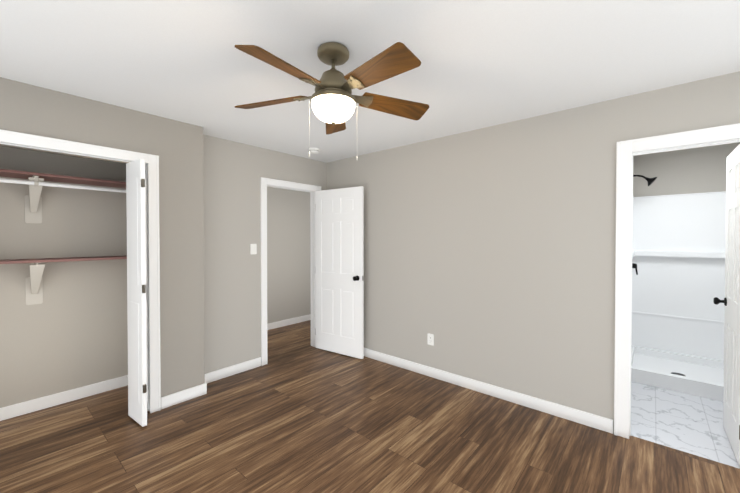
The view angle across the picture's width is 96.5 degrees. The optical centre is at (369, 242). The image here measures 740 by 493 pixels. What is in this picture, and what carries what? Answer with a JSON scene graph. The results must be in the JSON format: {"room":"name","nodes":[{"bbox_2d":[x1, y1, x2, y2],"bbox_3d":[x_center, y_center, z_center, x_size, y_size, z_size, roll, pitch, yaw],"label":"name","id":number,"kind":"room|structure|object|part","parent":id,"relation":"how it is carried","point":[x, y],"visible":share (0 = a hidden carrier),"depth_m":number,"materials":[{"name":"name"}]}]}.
{"room":"empty bedroom","nodes":[
{"label":"empty bedroom","id":0,"kind":"room"},
{"bbox_2d":[0,146,127,407],"bbox_3d":[-2.785,0.175,2.781,0.100,2.440,1.810,1,1,41],"label":"wall","id":1,"kind":"structure","parent":0,"point":[70,332],"depth_m":2.86,"materials":[{"name":"beige paint"}]},
{"bbox_2d":[0,169,125,223],"bbox_3d":[-2.633,-0.343,2.644,0.300,0.380,1.808,1,1,41],"label":"closet shelf","id":2,"kind":"object","parent":1,"relation":"attached to","point":[33,202],"visible":0.92,"depth_m":2.68,"materials":[{"name":"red wood"}]},
{"bbox_2d":[0,256,126,304],"bbox_3d":[-2.633,0.325,2.652,0.300,0.380,1.808,1,1,41],"label":"closet shelf","id":3,"kind":"object","parent":1,"relation":"attached to","point":[34,288],"visible":0.96,"depth_m":2.69,"materials":[{"name":"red wood"}]},
{"bbox_2d":[0,375,127,420],"bbox_3d":[-2.731,1.346,2.769,0.017,0.100,1.780,1,1,41],"label":"baseboard","id":4,"kind":"structure","parent":1,"relation":"attached to","point":[22,408],"depth_m":2.84,"materials":[{"name":"white paint"}]},
{"bbox_2d":[0,77,192,396],"bbox_3d":[-2.211,0.181,2.288,0.100,2.440,1.810,1,1,41],"label":"wall","id":5,"kind":"structure","parent":0,"point":[25,108],"depth_m":2.76,"materials":[{"name":"beige paint"}]},
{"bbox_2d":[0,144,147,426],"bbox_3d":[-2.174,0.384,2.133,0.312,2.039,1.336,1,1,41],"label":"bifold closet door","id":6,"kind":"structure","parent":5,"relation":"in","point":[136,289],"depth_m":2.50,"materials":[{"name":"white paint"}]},
{"bbox_2d":[0,129,160,412],"bbox_3d":[-2.273,0.348,2.218,0.148,2.108,1.476,1,1,41],"label":"trim","id":7,"kind":"structure","parent":5,"relation":"attached to","point":[12,138],"depth_m":2.69,"materials":[{"name":"white paint"}]},
{"bbox_2d":[161,378,209,408],"bbox_3d":[-1.625,1.344,2.897,0.017,0.100,0.370,1,1,41],"label":"baseboard","id":8,"kind":"structure","parent":5,"relation":"attached to","point":[199,390],"depth_m":2.89,"materials":[{"name":"white paint"}]},
{"bbox_2d":[191,124,204,386],"bbox_3d":[-1.875,0.170,3.258,0.857,2.440,0.100,1,1,41],"label":"wall","id":9,"kind":"structure","parent":0,"point":[198,254],"depth_m":2.98,"materials":[{"name":"beige paint"}]},
{"bbox_2d":[203,134,326,373],"bbox_3d":[-1.169,0.163,3.831,0.100,2.440,1.690,1,1,41],"label":"wall","id":10,"kind":"structure","parent":0,"point":[233,172],"depth_m":3.47,"materials":[{"name":"beige paint"}]},
{"bbox_2d":[205,357,260,381],"bbox_3d":[-1.450,1.338,3.432,0.014,0.100,0.696,1,1,41],"label":"baseboard","id":11,"kind":"structure","parent":10,"relation":"attached to","point":[225,372],"depth_m":3.45,"materials":[{"name":"white paint"}]},
{"bbox_2d":[250,244,256,253],"bbox_3d":[-1.274,0.075,3.619,0.016,0.116,0.072,1,1,41],"label":"light switch","id":12,"kind":"object","parent":10,"relation":"attached to","point":[253,248],"visible":1,"depth_m":3.62,"materials":[{"name":"white plastic"}]},
{"bbox_2d":[260,177,320,365],"bbox_3d":[-0.977,0.326,4.057,0.148,2.108,0.876,1,1,41],"label":"door frame","id":13,"kind":"structure","parent":10,"relation":"attached to","point":[265,183],"depth_m":3.74,"materials":[{"name":"white paint"}]},
{"bbox_2d":[315,186,363,358],"bbox_3d":[-0.375,0.357,4.095,0.743,2.022,0.183,1,1,41],"label":"door leaf","id":14,"kind":"structure","parent":10,"relation":"in","point":[339,267],"depth_m":4.03,"materials":[{"name":"white paint"}]},
{"bbox_2d":[267,187,310,323],"bbox_3d":[-1.311,0.142,5.537,0.100,2.440,4.090,1,1,41],"label":"wall","id":15,"kind":"structure","parent":0,"point":[288,258],"depth_m":5.42,"materials":[{"name":"beige paint"}]},
{"bbox_2d":[267,314,310,329],"bbox_3d":[-1.268,1.312,5.514,0.014,0.100,4.090,1,1,41],"label":"baseboard","id":16,"kind":"structure","parent":15,"relation":"attached to","point":[291,321],"depth_m":5.42,"materials":[{"name":"white paint"}]},
{"bbox_2d":[0,320,739,492],"bbox_3d":[0.143,1.417,3.041,5.380,0.050,6.000,1,1,41],"label":"floor","id":17,"kind":"structure","parent":0,"point":[298,413],"depth_m":2.29,"materials":[{"name":"brown wood"}]},
{"bbox_2d":[0,0,739,162],"bbox_3d":[0.196,-1.077,2.965,5.720,0.060,6.200,1,1,41],"label":"ceiling","id":18,"kind":"structure","parent":0,"point":[486,63],"depth_m":1.83,"materials":[{"name":"white paint"}]},
{"bbox_2d":[308,148,319,153],"bbox_3d":[-0.635,-1.032,3.747,0.132,0.048,0.132,1,1,41],"label":"smoke detector","id":19,"kind":"object","parent":18,"relation":"attached to","point":[314,150],"visible":0.96,"depth_m":3.70,"materials":[{"name":"white plastic"}]},
{"bbox_2d":[235,42,428,159],"bbox_3d":[-0.195,-0.738,1.750,1.098,0.588,1.099,1,1,41],"label":"ceiling fan","id":20,"kind":"object","parent":18,"relation":"hanging from","point":[333,100],"visible":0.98,"depth_m":1.69,"materials":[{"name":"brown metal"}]},
{"bbox_3d":[-0.197,-0.699,1.777,0.236,0.102,0.236,1,1,41],"label":"lamp shade","id":21,"kind":"part","parent":20,"relation":"part of","materials":[{"name":"white glass"}]},
{"bbox_2d":[327,71,739,432],"bbox_3d":[1.029,0.171,3.120,4.360,2.440,0.100,1,1,41],"label":"wall","id":22,"kind":"structure","parent":0,"point":[489,255],"depth_m":2.86,"materials":[{"name":"beige paint"}]},
{"bbox_2d":[427,333,433,345],"bbox_3d":[0.625,1.003,3.408,0.072,0.116,0.006,1,1,41],"label":"electrical outlet plate","id":23,"kind":"object","parent":22,"relation":"attached to","point":[430,339],"visible":1,"depth_m":3.40,"materials":[{"name":"white plastic"}]},
{"bbox_2d":[364,348,612,433],"bbox_3d":[0.591,1.338,3.426,3.117,0.100,0.030,1,1,41],"label":"baseboard","id":24,"kind":"structure","parent":22,"relation":"attached to","point":[525,400],"depth_m":2.92,"materials":[{"name":"white paint"}]},
{"bbox_2d":[614,123,739,438],"bbox_3d":[2.102,0.342,2.200,0.744,2.122,0.148,1,1,41],"label":"door frame","id":25,"kind":"structure","parent":22,"relation":"attached to","point":[627,151],"depth_m":2.35,"materials":[{"name":"white paint"}]},
{"bbox_2d":[713,144,739,464],"bbox_3d":[2.497,0.379,2.255,0.163,2.022,0.585,1,1,41],"label":"door leaf","id":26,"kind":"structure","parent":22,"relation":"in","point":[731,398],"depth_m":2.25,"materials":[{"name":"white paint"}]},
{"bbox_2d":[631,381,739,468],"bbox_3d":[2.952,1.419,2.879,1.190,0.050,2.120,1,1,41],"label":"floor","id":27,"kind":"structure","parent":0,"point":[688,423],"depth_m":2.56,"materials":[{"name":"white tile"}]},
{"bbox_2d":[631,191,725,401],"bbox_3d":[3.326,0.425,3.301,1.182,1.926,0.966,1,1,41],"label":"shower stall","id":28,"kind":"object","parent":27,"relation":"on","point":[678,280],"visible":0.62,"depth_m":3.71,"materials":[{"name":"white plastic"}]},
{"bbox_2d":[632,263,637,274],"bbox_3d":[2.963,0.275,3.700,0.068,0.172,0.150,1,1,41],"label":"shower valve","id":29,"kind":"object","parent":28,"relation":"attached to","point":[634,265],"visible":0.54,"depth_m":3.68,"materials":[{"name":"black metal"}]},
{"bbox_2d":[633,142,739,196],"bbox_3d":[3.676,0.164,3.705,1.390,2.440,0.100,1,1,41],"label":"wall","id":30,"kind":"structure","parent":0,"point":[693,170],"depth_m":3.74,"materials":[{"name":"beige paint"}]},
{"bbox_3d":[2.480,0.169,3.304,0.100,2.440,2.070,1,1,41],"label":"wall","id":31,"kind":"structure","parent":0,"visible":0},
{"bbox_2d":[633,175,656,185],"bbox_3d":[3.012,-0.691,3.647,0.244,0.157,0.116,1,1,41],"label":"shower head","id":32,"kind":"object","parent":31,"relation":"attached to","point":[650,181],"visible":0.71,"depth_m":3.60}
]}

